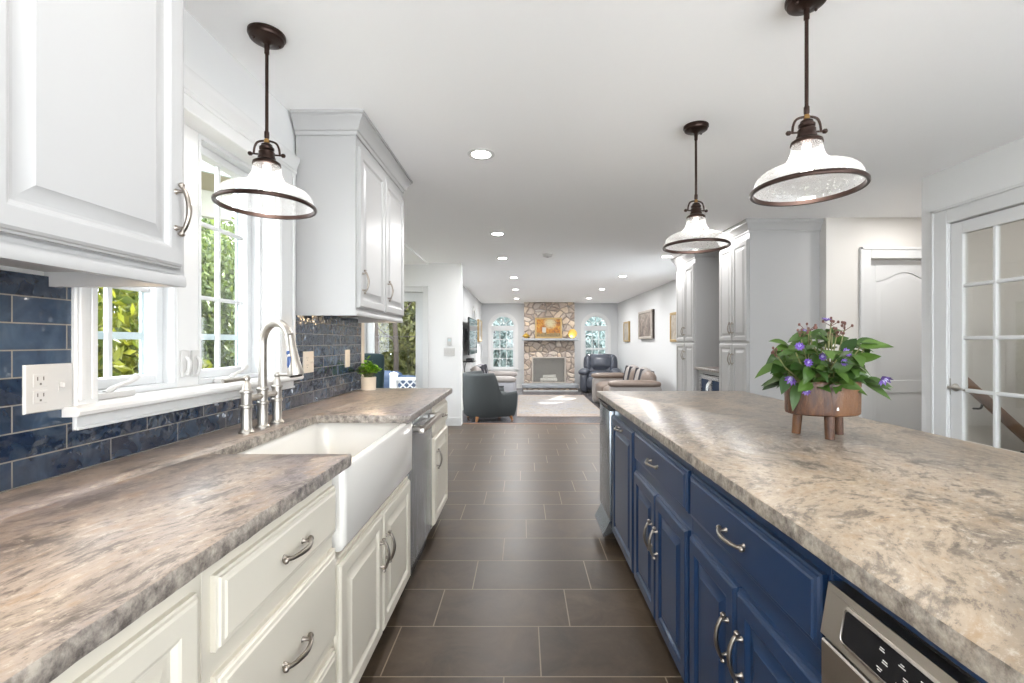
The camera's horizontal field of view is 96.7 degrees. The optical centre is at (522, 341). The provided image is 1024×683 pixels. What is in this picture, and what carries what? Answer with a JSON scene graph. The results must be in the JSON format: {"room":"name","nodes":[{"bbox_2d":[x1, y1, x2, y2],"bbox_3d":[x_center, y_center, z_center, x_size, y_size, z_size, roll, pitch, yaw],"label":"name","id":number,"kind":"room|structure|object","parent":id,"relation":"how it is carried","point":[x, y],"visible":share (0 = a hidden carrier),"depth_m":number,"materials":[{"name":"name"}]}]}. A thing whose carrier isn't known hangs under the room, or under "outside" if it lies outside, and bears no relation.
{"room":"kitchen","nodes":[
{"label":"kitchen","id":0,"kind":"room"},
{"bbox_2d":[0,8,360,492],"bbox_3d":[-1.274,0.036,0.100,0.172,2.440,6.600,0,0,0],"label":"wall","id":1,"kind":"structure","parent":0,"point":[35,316],"depth_m":1.33,"materials":[{"name":"tile"}]},
{"bbox_2d":[22,363,71,414],"bbox_3d":[-1.179,0.114,1.137,0.019,0.118,0.116,0,0,0],"label":"outlet plate","id":2,"kind":"object","parent":1,"relation":"attached to","point":[45,387],"visible":1,"depth_m":1.13,"materials":[{"name":"white plastic"}]},
{"bbox_2d":[33,373,47,387],"bbox_3d":[-1.181,0.094,1.113,0.002,0.032,0.034,0,0,0],"label":"receptacle","id":3,"kind":"object","parent":2,"relation":"attached to","point":[40,380],"depth_m":1.11,"materials":[{"name":"grey plastic"}]},
{"bbox_2d":[33,390,47,403],"bbox_3d":[-1.181,0.134,1.113,0.002,0.032,0.034,0,0,0],"label":"receptacle","id":4,"kind":"object","parent":2,"relation":"attached to","point":[39,396],"depth_m":1.11,"materials":[{"name":"grey plastic"}]},
{"bbox_2d":[0,0,191,286],"bbox_3d":[-1.000,-0.661,0.704,0.400,1.044,1.032,0,0,0],"label":"upper cabinet","id":5,"kind":"object","parent":1,"relation":"attached to","point":[93,191],"visible":1,"depth_m":0.90,"materials":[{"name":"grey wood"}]},
{"bbox_2d":[62,64,303,430],"bbox_3d":[-1.250,-0.357,1.770,0.220,1.183,1.196,0,0,0],"label":"window","id":6,"kind":"structure","parent":1,"relation":"in","point":[171,377],"depth_m":1.76,"materials":[{"name":"white wood"}]},
{"bbox_2d":[303,351,313,372],"bbox_3d":[-1.179,0.111,2.515,0.019,0.118,0.116,0,0,0],"label":"outlet plate","id":7,"kind":"object","parent":1,"relation":"attached to","point":[308,356],"visible":1,"depth_m":2.51,"materials":[{"name":"beige plastic"}]},
{"bbox_2d":[345,350,349,366],"bbox_3d":[-1.183,0.111,3.075,0.009,0.118,0.075,0,0,0],"label":"switch plate","id":8,"kind":"object","parent":1,"relation":"attached to","point":[347,352],"visible":1,"depth_m":3.06,"materials":[{"name":"beige plastic"}]},
{"bbox_2d":[290,110,412,322],"bbox_3d":[-1.000,-0.661,2.837,0.374,1.044,1.041,0,0,0],"label":"upper cabinet","id":9,"kind":"object","parent":1,"relation":"attached to","point":[350,254],"visible":1,"depth_m":2.38,"materials":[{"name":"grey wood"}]},
{"bbox_2d":[361,323,363,376],"bbox_3d":[-1.192,0.089,3.373,0.016,0.505,0.055,0,0,0],"label":"trim","id":10,"kind":"structure","parent":1,"relation":"attached to","point":[362,324],"depth_m":3.36,"materials":[{"name":"beige wood"}]},
{"bbox_2d":[361,376,375,390],"bbox_3d":[-1.100,0.295,3.240,0.106,0.094,0.106,0,0,0],"label":"pot","id":11,"kind":"object","parent":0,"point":[368,383],"depth_m":3.20,"materials":[{"name":"beige ceramic"}]},
{"bbox_2d":[365,263,462,424],"bbox_3d":[-1.740,0.116,6.920,1.620,2.600,0.160,0,0,0],"label":"wall","id":12,"kind":"structure","parent":0,"point":[444,281],"depth_m":6.84,"materials":[{"name":"white paint"}]},
{"bbox_2d":[364,286,428,387],"bbox_3d":[-1.942,0.205,6.871,1.059,2.102,0.118,0,0,0],"label":"door","id":13,"kind":"structure","parent":12,"relation":"in","point":[410,295],"depth_m":6.88,"materials":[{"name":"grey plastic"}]},
{"bbox_2d":[444,348,454,355],"bbox_3d":[-1.105,0.150,6.830,0.165,0.118,0.019,0,0,0],"label":"switch plate","id":14,"kind":"object","parent":12,"relation":"attached to","point":[447,351],"visible":1,"depth_m":6.83,"materials":[{"name":"grey plastic"}]},
{"bbox_2d":[447,337,451,344],"bbox_3d":[-1.103,-0.009,6.828,0.065,0.120,0.024,0,0,0],"label":"thermostat","id":15,"kind":"object","parent":12,"relation":"attached to","point":[449,339],"visible":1,"depth_m":6.82,"materials":[{"name":"grey plastic"}]},
{"bbox_2d":[446,417,460,425],"bbox_3d":[-1.172,1.194,6.833,0.484,0.125,0.014,0,0,0],"label":"baseboard","id":16,"kind":"structure","parent":12,"relation":"attached to","point":[450,421],"depth_m":6.83,"materials":[{"name":"white wood"}]},
{"bbox_2d":[462,423,599,423],"bbox_3d":[0.985,1.333,6.995,3.830,0.166,0.050,0,0,0],"label":"trim","id":17,"kind":"structure","parent":12,"relation":"attached to","point":[462,423],"depth_m":6.98,"materials":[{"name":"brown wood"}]},
{"bbox_2d":[463,286,481,372],"bbox_3d":[-1.329,0.116,10.475,0.143,2.600,6.950,0,0,0],"label":"wall","id":18,"kind":"structure","parent":0,"point":[469,300],"depth_m":10.50,"materials":[{"name":"grey paint"}]},
{"bbox_2d":[463,358,475,372],"bbox_3d":[-1.143,0.811,9.750,0.226,0.930,0.500,0,0,0],"label":"shelf","id":19,"kind":"object","parent":18,"relation":"attached to","point":[467,359],"visible":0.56,"depth_m":9.56,"materials":[{"name":"black"}]},
{"bbox_2d":[466,317,476,354],"bbox_3d":[-1.174,-0.121,10.110,0.164,0.785,1.580,0,0,0],"label":"television","id":20,"kind":"object","parent":18,"relation":"attached to","point":[471,332],"visible":1,"depth_m":9.84,"materials":[{"name":"black"}]},
{"bbox_2d":[471,306,476,367],"bbox_3d":[-1.297,0.011,11.550,0.180,1.830,0.960,0,0,0],"label":"window","id":21,"kind":"structure","parent":18,"relation":"in","point":[473,308],"depth_m":11.78,"materials":[{"name":"white"}]},
{"bbox_2d":[477,319,481,341],"bbox_3d":[-1.232,-0.314,12.950,0.049,0.620,1.000,0,0,0],"label":"wall picture","id":22,"kind":"object","parent":18,"relation":"attached to","point":[479,322],"visible":1,"depth_m":12.78,"materials":[{"name":"paint"}]},
{"bbox_2d":[359,424,683,682],"bbox_3d":[0.775,1.306,1.900,6.850,0.100,10.200,0,0,0],"label":"floor","id":23,"kind":"structure","parent":0,"point":[516,578],"depth_m":2.36,"materials":[{"name":"tile"}]},
{"bbox_2d":[50,574,199,682],"bbox_3d":[-0.826,0.818,-0.351,0.638,0.877,2.296,0,0,0],"label":"base cabinet","id":24,"kind":"object","parent":23,"relation":"on","point":[162,645],"visible":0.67,"depth_m":0.68,"materials":[{"name":"beige wood"}]},
{"bbox_2d":[0,388,451,682],"bbox_3d":[-0.856,0.360,0.941,0.664,0.036,4.881,0,0,0],"label":"countertop","id":25,"kind":"structure","parent":24,"relation":"on","point":[86,553],"depth_m":0.87,"materials":[{"name":"beige stone"}]},
{"bbox_2d":[221,319,303,433],"bbox_3d":[-0.960,0.126,1.787,0.241,0.432,0.328,0,0,0],"label":"bridge faucet","id":26,"kind":"object","parent":25,"relation":"on","point":[294,367],"visible":1,"depth_m":1.79,"materials":[{"name":"silver metal"}]},
{"bbox_2d":[238,422,411,551],"bbox_3d":[-0.768,0.507,1.797,0.463,0.254,0.850,0,0,0],"label":"sink","id":27,"kind":"object","parent":25,"relation":"in","point":[381,453],"visible":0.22,"depth_m":1.79,"materials":[{"name":"white ceramic"}]},
{"bbox_2d":[356,356,382,390],"bbox_3d":[-1.105,0.219,3.233,0.210,0.246,0.164,0,0,36],"label":"potted herb","id":28,"kind":"object","parent":25,"relation":"on","point":[368,383],"visible":1,"depth_m":3.21,"materials":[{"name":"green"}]},
{"bbox_2d":[200,479,334,682],"bbox_3d":[-0.826,0.818,1.073,0.638,0.877,0.548,0,0,0],"label":"base cabinet","id":29,"kind":"object","parent":23,"relation":"on","point":[267,606],"visible":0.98,"depth_m":1.01,"materials":[{"name":"beige wood"}]},
{"bbox_2d":[332,476,409,682],"bbox_3d":[-0.826,0.956,1.790,0.638,0.600,0.882,0,0,0],"label":"base cabinet","id":30,"kind":"object","parent":23,"relation":"on","point":[372,572],"visible":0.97,"depth_m":1.63,"materials":[{"name":"beige wood"}]},
{"bbox_2d":[364,353,384,387],"bbox_3d":[-2.130,0.706,6.095,0.500,1.100,0.510,0,0,0],"label":"dining chair","id":31,"kind":"object","parent":23,"relation":"on","point":[378,359],"visible":0.24,"depth_m":6.26,"materials":[{"name":"teal fabric"}]},
{"bbox_2d":[400,408,442,596],"bbox_3d":[-0.806,0.818,2.524,0.628,0.876,0.576,0,0,0],"label":"dishwasher","id":32,"kind":"object","parent":23,"relation":"on","point":[420,476],"visible":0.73,"depth_m":2.50,"materials":[{"name":"silver metal"}]},
{"bbox_2d":[431,398,447,528],"bbox_3d":[-0.826,0.818,3.070,0.638,0.877,0.508,0,0,0],"label":"base cabinet","id":33,"kind":"object","parent":23,"relation":"on","point":[439,429],"visible":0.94,"depth_m":2.99,"materials":[{"name":"beige wood"}]},
{"bbox_2d":[595,398,614,536],"bbox_3d":[0.795,0.818,2.942,0.610,0.876,0.375,0,0,0],"label":"trash compactor","id":34,"kind":"object","parent":23,"relation":"on","point":[603,515],"visible":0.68,"depth_m":2.87,"materials":[{"name":"silver metal"}]},
{"bbox_2d":[612,410,636,573],"bbox_3d":[0.816,0.818,2.482,0.638,0.877,0.534,0,0,0],"label":"base cabinet","id":35,"kind":"object","parent":23,"relation":"on","point":[624,463],"visible":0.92,"depth_m":2.42,"materials":[{"name":"blue wood"}]},
{"bbox_2d":[634,426,692,682],"bbox_3d":[0.816,0.818,1.851,0.638,0.877,0.725,0,0,0],"label":"base cabinet","id":36,"kind":"object","parent":23,"relation":"on","point":[663,521],"visible":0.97,"depth_m":1.72,"materials":[{"name":"blue wood"}]},
{"bbox_2d":[671,248,719,390],"bbox_3d":[2.510,0.036,6.155,0.744,2.439,0.814,0,0,0],"label":"pantry cabinet","id":37,"kind":"object","parent":23,"relation":"on","point":[697,275],"visible":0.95,"depth_m":5.81,"materials":[{"name":"grey wood"}]},
{"bbox_2d":[694,367,718,390],"bbox_3d":[2.540,0.786,5.445,0.710,0.940,0.724,0,0,0],"label":"countertop","id":38,"kind":"structure","parent":23,"relation":"on","point":[705,370],"depth_m":5.50,"materials":[{"name":"stone"}]},
{"bbox_2d":[700,374,718,390],"bbox_3d":[2.534,0.826,5.445,0.691,0.860,0.640,0,0,0],"label":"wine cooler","id":39,"kind":"object","parent":23,"relation":"on","point":[708,382],"visible":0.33,"depth_m":5.46,"materials":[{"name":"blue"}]},
{"bbox_2d":[690,467,832,682],"bbox_3d":[0.816,0.818,1.153,0.638,0.877,0.667,0,0,0],"label":"base cabinet","id":40,"kind":"object","parent":23,"relation":"on","point":[758,596],"visible":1,"depth_m":1.10,"materials":[{"name":"blue wood"}]},
{"bbox_2d":[712,218,823,399],"bbox_3d":[2.510,0.036,4.750,0.744,2.439,0.784,0,0,0],"label":"pantry cabinet","id":41,"kind":"object","parent":23,"relation":"on","point":[769,273],"visible":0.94,"depth_m":4.42,"materials":[{"name":"grey wood"}]},
{"bbox_2d":[820,569,987,682],"bbox_3d":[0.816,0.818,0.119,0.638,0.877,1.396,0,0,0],"label":"dishwasher","id":42,"kind":"object","parent":23,"relation":"on","point":[836,576],"depth_m":0.70,"materials":[{"name":"silver metal"}]},
{"bbox_3d":[0.875,0.817,1.285,0.640,0.877,3.730,0,0,0],"label":"cladding","id":43,"kind":"object","parent":23,"relation":"on","visible":0},
{"bbox_2d":[597,391,1023,682],"bbox_3d":[1.025,0.360,1.290,1.022,0.036,3.782,0,0,0],"label":"countertop","id":44,"kind":"structure","parent":43,"relation":"on","point":[929,526],"depth_m":0.99,"materials":[{"name":"stone"}]},
{"bbox_2d":[754,317,892,439],"bbox_3d":[1.079,0.126,1.671,0.431,0.430,0.359,0,0,0],"label":"planter","id":45,"kind":"object","parent":44,"relation":"on","point":[811,384],"visible":1,"depth_m":1.59,"materials":[{"name":"brown wood"}]},
{"bbox_2d":[463,388,599,422],"bbox_3d":[0.825,1.466,10.550,4.450,0.100,7.100,0,0,0],"label":"floor","id":46,"kind":"structure","parent":0,"point":[588,394],"depth_m":8.42,"materials":[{"name":"beige carpet"}]},
{"bbox_2d":[463,371,517,421],"bbox_3d":[-0.665,0.987,8.418,0.930,0.870,0.820,0,0,-22],"label":"barrel chair","id":47,"kind":"object","parent":46,"relation":"on","point":[483,397],"visible":0.99,"depth_m":8.06,"materials":[{"name":"grey fabric"}]},
{"bbox_2d":[470,364,516,391],"bbox_3d":[-0.654,0.968,10.420,1.032,0.921,1.904,0,0,0],"label":"reclining loveseat","id":48,"kind":"object","parent":46,"relation":"on","point":[506,379],"visible":0.41,"depth_m":9.76,"materials":[{"name":"leather"}]},
{"bbox_2d":[522,302,578,390],"bbox_3d":[0.790,0.117,13.473,1.660,2.599,0.945,0,0,0],"label":"stone fireplace","id":49,"kind":"object","parent":46,"relation":"on","point":[542,356],"visible":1,"depth_m":13.55,"materials":[{"name":"stone"}]},
{"bbox_2d":[535,318,561,337],"bbox_3d":[0.755,-0.413,13.470,0.800,0.612,0.049,0,0,0],"label":"painting","id":50,"kind":"object","parent":49,"relation":"on","point":[544,327],"visible":0.88,"depth_m":13.46,"materials":[{"name":"paint"}]},
{"bbox_2d":[540,374,556,381],"bbox_3d":[0.771,1.085,13.677,0.510,0.231,0.286,0,0,0],"label":"log","id":51,"kind":"object","parent":49,"relation":"in","point":[546,378],"visible":1,"depth_m":13.58,"materials":[{"name":"white wood"}]},
{"bbox_2d":[522,338,578,340],"bbox_3d":[0.790,-0.075,13.409,1.660,0.062,0.279,0,0,0],"label":"mantel shelf","id":52,"kind":"object","parent":49,"relation":"attached to","point":[523,339],"depth_m":13.28,"materials":[{"name":"wood"}]},
{"bbox_2d":[568,329,576,337],"bbox_3d":[1.460,-0.243,13.450,0.266,0.272,0.110,0,0,0],"label":"plate","id":53,"kind":"object","parent":49,"relation":"on","point":[572,333],"visible":0.96,"depth_m":13.43,"materials":[{"name":"gold metal"}]},
{"bbox_2d":[517,395,599,416],"bbox_3d":[0.740,1.409,10.350,1.720,0.011,3.500,0,0,0],"label":"area rug","id":54,"kind":"object","parent":46,"relation":"on","point":[528,405],"visible":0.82,"depth_m":9.91,"materials":[{"name":"beige carpet"}]},
{"bbox_2d":[578,354,620,391],"bbox_3d":[2.196,0.879,12.983,1.207,1.073,1.014,0,0,12],"label":"recliner","id":55,"kind":"object","parent":46,"relation":"on","point":[593,363],"visible":0.73,"depth_m":13.06,"materials":[{"name":"leather"}]},
{"bbox_2d":[587,371,609,377],"bbox_3d":[2.179,0.976,12.902,0.740,0.300,0.740,0,0,12],"label":"seat cushion","id":56,"kind":"object","parent":55,"relation":"on","point":[589,373],"depth_m":12.70,"materials":[{"name":"leather"}]},
{"bbox_2d":[590,354,609,369],"bbox_3d":[2.246,0.596,13.215,0.620,0.489,0.335,0,0,12],"label":"pillow","id":57,"kind":"object","parent":55,"relation":"on","point":[597,361],"depth_m":13.10,"materials":[{"name":"leather"}]},
{"bbox_2d":[591,365,661,402],"bbox_3d":[2.114,0.968,9.650,1.012,0.921,2.404,0,0,0],"label":"reclining sofa","id":58,"kind":"object","parent":46,"relation":"on","point":[634,378],"visible":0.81,"depth_m":9.00,"materials":[{"name":"beige leather"}]},
{"bbox_2d":[596,381,607,390],"bbox_3d":[2.040,1.016,10.107,0.760,0.260,0.965,0,0,0],"label":"seat cushion","id":59,"kind":"object","parent":58,"relation":"on","point":[600,385],"depth_m":10.04,"materials":[{"name":"beige leather"}]},
{"bbox_2d":[629,370,634,379],"bbox_3d":[2.450,0.816,10.107,0.324,0.498,0.965,0,0,0],"label":"cushion","id":60,"kind":"object","parent":58,"relation":"on","point":[631,372],"depth_m":9.81,"materials":[{"name":"beige fabric"}]},
{"bbox_2d":[640,371,656,380],"bbox_3d":[2.450,0.816,9.193,0.324,0.498,0.965,0,0,0],"label":"cushion","id":61,"kind":"object","parent":58,"relation":"on","point":[644,375],"depth_m":8.80,"materials":[{"name":"beige leather"}]},
{"bbox_2d":[482,303,617,383],"bbox_3d":[0.825,0.116,14.025,4.450,2.600,0.150,0,0,0],"label":"wall","id":62,"kind":"structure","parent":0,"point":[610,310],"depth_m":13.95,"materials":[{"name":"grey paint"}]},
{"bbox_2d":[488,312,518,371],"bbox_3d":[-0.610,0.011,13.990,0.960,1.830,0.180,0,0,0],"label":"window","id":63,"kind":"structure","parent":62,"relation":"in","point":[491,328],"depth_m":13.97,"materials":[{"name":"white wood"}]},
{"bbox_2d":[581,312,610,367],"bbox_3d":[2.230,0.011,13.990,0.960,1.830,0.180,0,0,0],"label":"window","id":64,"kind":"structure","parent":62,"relation":"in","point":[607,328],"depth_m":13.97,"materials":[{"name":"white wood"}]},
{"bbox_2d":[184,0,1023,302],"bbox_3d":[0.825,-1.224,5.450,6.950,0.120,17.300,0,0,0],"label":"ceiling","id":65,"kind":"structure","parent":0,"point":[583,108],"depth_m":2.28,"materials":[{"name":"white paint"}]},
{"bbox_2d":[211,22,316,219],"bbox_3d":[-0.985,-0.850,1.750,0.354,0.667,0.354,0,0,-12],"label":"pendant light","id":66,"kind":"object","parent":65,"relation":"hanging from","point":[267,36],"visible":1,"depth_m":1.74,"materials":[{"name":"brown metal"}]},
{"bbox_2d":[467,149,494,159],"bbox_3d":[-0.264,-1.181,2.870,0.172,0.004,0.172,0,0,0],"label":"recessed light","id":67,"kind":"object","parent":65,"relation":"in","point":[479,154],"visible":1,"depth_m":2.87,"materials":[{"name":"white"}]},
{"bbox_2d":[490,232,504,235],"bbox_3d":[-0.279,-1.181,4.980,0.172,0.004,0.172,0,0,0],"label":"recessed light","id":68,"kind":"object","parent":65,"relation":"in","point":[492,233],"visible":1,"depth_m":4.95,"materials":[{"name":"white"}]},
{"bbox_2d":[542,253,552,257],"bbox_3d":[0.330,-1.163,6.140,0.136,0.041,0.136,0,0,0],"label":"smoke detector","id":69,"kind":"object","parent":65,"relation":"attached to","point":[547,255],"visible":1,"depth_m":6.09,"materials":[{"name":"grey plastic"}]},
{"bbox_2d":[662,120,730,253],"bbox_3d":[0.949,-0.850,2.497,0.354,0.667,0.354,0,0,-4],"label":"pendant light","id":70,"kind":"object","parent":65,"relation":"hanging from","point":[695,128],"visible":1,"depth_m":2.48,"materials":[{"name":"brown metal"}]},
{"bbox_2d":[701,229,716,233],"bbox_3d":[1.980,-1.181,4.870,0.172,0.004,0.172,0,0,0],"label":"recessed light","id":71,"kind":"object","parent":65,"relation":"in","point":[710,230],"visible":0.76,"depth_m":4.87,"materials":[{"name":"white"}]},
{"bbox_2d":[749,0,870,206],"bbox_3d":[0.974,-0.850,1.563,0.354,0.667,0.354,0,0,8],"label":"pendant light","id":72,"kind":"object","parent":65,"relation":"hanging from","point":[807,138],"visible":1,"depth_m":1.55,"materials":[{"name":"brown metal"}]},
{"bbox_2d":[618,137,1023,437],"bbox_3d":[2.970,0.116,5.375,0.160,2.600,17.150,0,0,0],"label":"wall","id":73,"kind":"structure","parent":0,"point":[1001,167],"depth_m":3.26,"materials":[{"name":"white paint"}]},
{"bbox_2d":[623,321,629,341],"bbox_3d":[2.874,-0.284,12.625,0.049,0.560,0.650,0,0,0],"label":"wall picture","id":74,"kind":"object","parent":73,"relation":"attached to","point":[626,325],"visible":1,"depth_m":12.59,"materials":[{"name":"paint"}]},
{"bbox_2d":[638,309,654,338],"bbox_3d":[2.860,-0.399,10.590,0.079,0.660,1.140,0,0,0],"label":"wall picture","id":75,"kind":"object","parent":73,"relation":"attached to","point":[646,319],"visible":1,"depth_m":10.47,"materials":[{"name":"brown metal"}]},
{"bbox_2d":[670,312,676,341],"bbox_3d":[2.874,-0.281,8.550,0.049,0.565,0.600,0,0,0],"label":"wall picture","id":76,"kind":"object","parent":73,"relation":"attached to","point":[673,314],"visible":0.52,"depth_m":8.66,"materials":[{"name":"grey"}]},
{"bbox_2d":[930,182,1023,453],"bbox_3d":[2.889,0.169,2.700,0.094,2.175,1.004,0,0,0],"label":"door","id":77,"kind":"structure","parent":73,"relation":"in","point":[940,218],"depth_m":3.02,"materials":[{"name":"white wood"}]},
{"bbox_2d":[820,218,921,416],"bbox_3d":[3.592,0.036,4.390,1.415,2.440,0.120,0,0,0],"label":"wall","id":78,"kind":"structure","parent":0,"point":[841,239],"depth_m":4.33,"materials":[{"name":"white paint"}]},
{"bbox_2d":[859,247,921,430],"bbox_3d":[3.680,0.178,4.376,0.970,2.155,0.148,0,0,0],"label":"door","id":79,"kind":"structure","parent":78,"relation":"in","point":[890,291],"depth_m":4.39,"materials":[{"name":"white wood"}]},
{"bbox_2d":[968,220,1023,451],"bbox_3d":[3.655,0.636,3.250,1.290,3.640,0.100,0,0,0],"label":"wall","id":80,"kind":"structure","parent":0,"point":[980,243],"depth_m":3.20,"materials":[{"name":"white paint"}]},
{"bbox_2d":[968,377,1023,452],"bbox_3d":[3.590,0.768,3.155,1.170,1.071,0.088,0,0,0],"label":"stair handrail","id":81,"kind":"object","parent":80,"relation":"attached to","point":[985,400],"visible":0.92,"depth_m":3.12,"materials":[{"name":"brown wood"}]},
{"label":"outside","id":82,"kind":"structure","parent":0,"visible":0},
{"bbox_3d":[-3.050,1.531,8.480,3.100,0.050,2.840,0,0,0],"label":"floor","id":83,"kind":"structure","parent":82,"visible":0},
{"bbox_2d":[384,370,415,387],"bbox_3d":[-2.749,1.056,9.303,1.555,0.960,0.605,0,0,0],"label":"covered grill","id":84,"kind":"object","parent":83,"relation":"on","point":[386,373],"visible":0.13,"depth_m":9.03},
{"bbox_2d":[389,372,415,387],"bbox_3d":[-1.985,1.026,8.350,0.940,0.960,0.170,0,0,0],"label":"deck railing","id":85,"kind":"object","parent":83,"relation":"on","point":[394,380],"visible":0.23,"depth_m":8.30,"materials":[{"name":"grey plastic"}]},
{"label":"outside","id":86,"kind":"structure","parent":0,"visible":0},
{"bbox_3d":[0.000,2.306,17.500,80.000,0.300,55.000,0,0,0],"label":"ground","id":87,"kind":"structure","parent":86,"visible":0},
{"bbox_2d":[98,287,212,377],"bbox_3d":[-5.227,0.463,5.126,2.105,3.595,3.171,0,0,14],"label":"leafy shrub","id":88,"kind":"object","parent":87,"relation":"on","point":[125,352],"visible":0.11,"depth_m":5.03,"materials":[{"name":"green plant"}]},
{"bbox_2d":[114,230,234,368],"bbox_3d":[-5.599,0.100,8.579,2.621,4.322,3.761,0,0,0],"label":"shrub","id":89,"kind":"object","parent":87,"relation":"on","point":[207,249],"visible":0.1,"depth_m":7.67,"materials":[{"name":"green plant"}]},
{"bbox_2d":[201,160,234,221],"bbox_3d":[-3.424,-0.169,3.788,1.380,4.650,1.800,0,0,44],"label":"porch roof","id":90,"kind":"structure","parent":87,"relation":"on","point":[207,171],"depth_m":4.19,"materials":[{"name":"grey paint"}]},
{"bbox_2d":[201,217,234,267],"bbox_3d":[-8.405,-0.733,12.200,3.550,5.984,4.873,0,0,-11],"label":"leafy shrub","id":91,"kind":"object","parent":87,"relation":"on","point":[231,228],"visible":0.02,"depth_m":11.35,"materials":[{"name":"green plant"}]},
{"bbox_2d":[375,323,379,353],"bbox_3d":[-3.250,-0.369,9.980,1.007,5.154,0.130,0,0,0],"label":"slender tree","id":92,"kind":"object","parent":87,"relation":"on","point":[377,347],"visible":0.08,"depth_m":9.94,"materials":[{"name":"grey plant"}]},
{"bbox_2d":[378,323,384,354],"bbox_3d":[-4.239,-0.316,11.350,1.640,5.150,1.863,0,0,-6],"label":"tree","id":93,"kind":"object","parent":87,"relation":"on","point":[380,325],"visible":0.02,"depth_m":11.45,"materials":[{"name":"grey plant"}]},
{"bbox_2d":[378,302,410,371],"bbox_3d":[-2.850,-0.369,10.050,1.007,5.154,0.130,0,0,0],"label":"slender tree","id":94,"kind":"object","parent":87,"relation":"on","point":[395,328],"visible":0.15,"depth_m":10.01,"materials":[{"name":"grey plant"}]},
{"bbox_2d":[380,302,415,375],"bbox_3d":[-2.613,-0.211,11.250,1.686,4.940,1.843,0,0,37],"label":"tree","id":95,"kind":"object","parent":87,"relation":"on","point":[407,361],"visible":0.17,"depth_m":10.63,"materials":[{"name":"green plant"}]},
{"bbox_2d":[493,317,513,366],"bbox_3d":[-1.050,-0.045,18.044,2.922,4.674,2.254,0,0,0],"label":"tree","id":96,"kind":"object","parent":87,"relation":"on","point":[496,334],"visible":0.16,"depth_m":17.36,"materials":[{"name":"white plant"}]},
{"bbox_2d":[585,317,605,354],"bbox_3d":[2.917,-0.028,18.033,2.921,4.622,2.277,0,0,0],"label":"tree","id":97,"kind":"object","parent":87,"relation":"on","point":[589,334],"visible":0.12,"depth_m":17.22,"materials":[{"name":"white plant"}]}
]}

